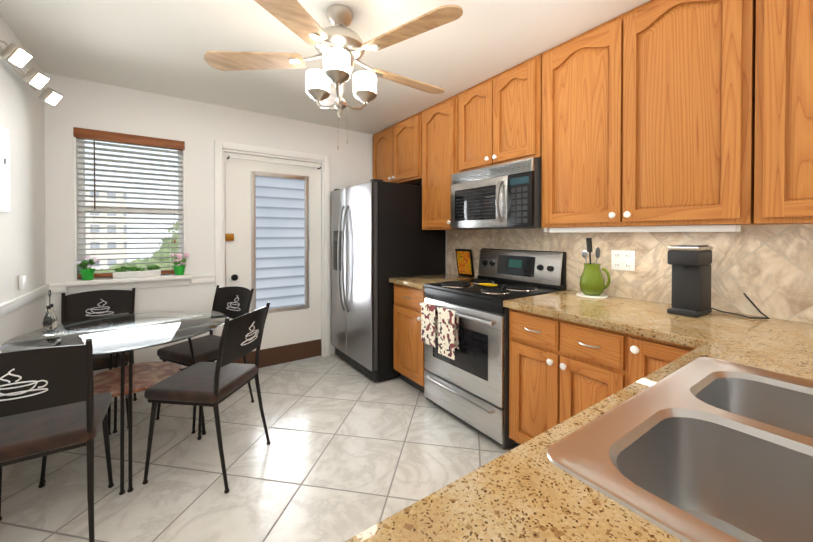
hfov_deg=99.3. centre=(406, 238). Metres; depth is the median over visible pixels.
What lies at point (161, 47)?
ceiling
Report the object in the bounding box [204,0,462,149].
ceiling fan
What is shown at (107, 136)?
window blinds
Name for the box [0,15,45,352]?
wall
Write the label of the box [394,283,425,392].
base cabinet
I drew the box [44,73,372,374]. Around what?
wall
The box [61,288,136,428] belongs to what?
chair
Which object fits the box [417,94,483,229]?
upper cabinet
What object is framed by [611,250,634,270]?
outlet
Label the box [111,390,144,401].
baseboard
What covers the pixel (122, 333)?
dining table
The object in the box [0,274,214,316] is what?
trim
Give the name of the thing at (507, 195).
over-the-range microwave
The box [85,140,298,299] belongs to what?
backdrop
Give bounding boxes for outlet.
[19,275,25,289]
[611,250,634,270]
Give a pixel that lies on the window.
(76, 209)
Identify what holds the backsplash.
attached to the wall at (446, 254)
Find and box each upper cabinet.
[373,112,420,184]
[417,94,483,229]
[457,54,540,172]
[537,0,744,231]
[745,0,812,224]
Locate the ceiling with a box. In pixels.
[0,0,650,134]
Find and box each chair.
[0,338,113,541]
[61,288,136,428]
[142,302,270,493]
[156,285,253,433]
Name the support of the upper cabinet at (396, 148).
attached to the wall at (446, 254)
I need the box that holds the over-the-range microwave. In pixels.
[451,157,541,228]
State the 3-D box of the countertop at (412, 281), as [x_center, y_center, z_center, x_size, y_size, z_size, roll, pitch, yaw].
[0.262,0.369,3.011,0.677,0.035,0.485,0,1,-35]
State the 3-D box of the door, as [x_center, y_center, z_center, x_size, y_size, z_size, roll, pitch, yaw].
[-1.294,0.196,3.419,1.074,2.122,0.181,0,1,-35]
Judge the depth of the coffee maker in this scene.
1.63 m
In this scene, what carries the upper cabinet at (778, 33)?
attached to the wall at (446, 254)
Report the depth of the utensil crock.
2.09 m
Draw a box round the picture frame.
[455,249,473,276]
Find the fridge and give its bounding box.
[331,179,444,381]
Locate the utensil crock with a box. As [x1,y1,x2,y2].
[576,238,610,298]
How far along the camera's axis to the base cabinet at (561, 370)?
1.72 m
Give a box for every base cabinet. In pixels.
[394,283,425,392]
[509,308,695,446]
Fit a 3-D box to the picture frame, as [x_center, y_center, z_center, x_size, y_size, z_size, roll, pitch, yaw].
[0.531,0.223,3.155,0.050,0.248,0.200,0,1,-35]
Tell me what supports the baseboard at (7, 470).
attached to the wall at (22, 239)
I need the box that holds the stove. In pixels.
[420,248,565,448]
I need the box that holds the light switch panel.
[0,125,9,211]
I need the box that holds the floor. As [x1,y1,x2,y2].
[0,354,516,541]
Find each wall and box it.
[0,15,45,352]
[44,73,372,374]
[445,230,797,321]
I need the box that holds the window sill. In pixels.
[65,274,191,293]
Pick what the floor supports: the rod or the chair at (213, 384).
the chair at (213, 384)
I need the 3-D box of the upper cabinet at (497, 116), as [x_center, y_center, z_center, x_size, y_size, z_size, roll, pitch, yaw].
[0.756,-0.845,2.583,0.337,0.651,0.749,0,1,-35]
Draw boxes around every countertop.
[345,290,812,541]
[389,273,476,288]
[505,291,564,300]
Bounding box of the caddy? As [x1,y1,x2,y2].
[42,290,57,331]
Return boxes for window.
[74,137,185,279]
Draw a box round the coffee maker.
[667,245,769,318]
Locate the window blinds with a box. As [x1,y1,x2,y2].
[73,127,184,277]
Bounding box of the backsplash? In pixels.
[447,224,812,323]
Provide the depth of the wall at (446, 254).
3.42 m
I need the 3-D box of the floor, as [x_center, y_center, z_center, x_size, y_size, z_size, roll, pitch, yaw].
[0.391,1.307,0.821,3.180,0.050,6.390,0,1,-35]
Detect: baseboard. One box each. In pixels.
[2,463,17,486]
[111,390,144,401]
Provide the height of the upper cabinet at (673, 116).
1.100 m
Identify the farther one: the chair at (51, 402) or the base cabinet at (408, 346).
the base cabinet at (408, 346)
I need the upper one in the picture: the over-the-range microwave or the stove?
the over-the-range microwave
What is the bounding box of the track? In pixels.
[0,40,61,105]
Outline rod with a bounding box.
[227,156,320,168]
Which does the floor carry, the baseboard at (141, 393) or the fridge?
the fridge
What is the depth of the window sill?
2.69 m
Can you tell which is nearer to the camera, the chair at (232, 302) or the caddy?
the caddy
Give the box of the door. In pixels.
[214,140,329,367]
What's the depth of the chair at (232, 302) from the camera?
2.60 m
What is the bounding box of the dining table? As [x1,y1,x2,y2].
[0,309,226,494]
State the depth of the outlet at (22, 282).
2.01 m
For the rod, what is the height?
0.016 m

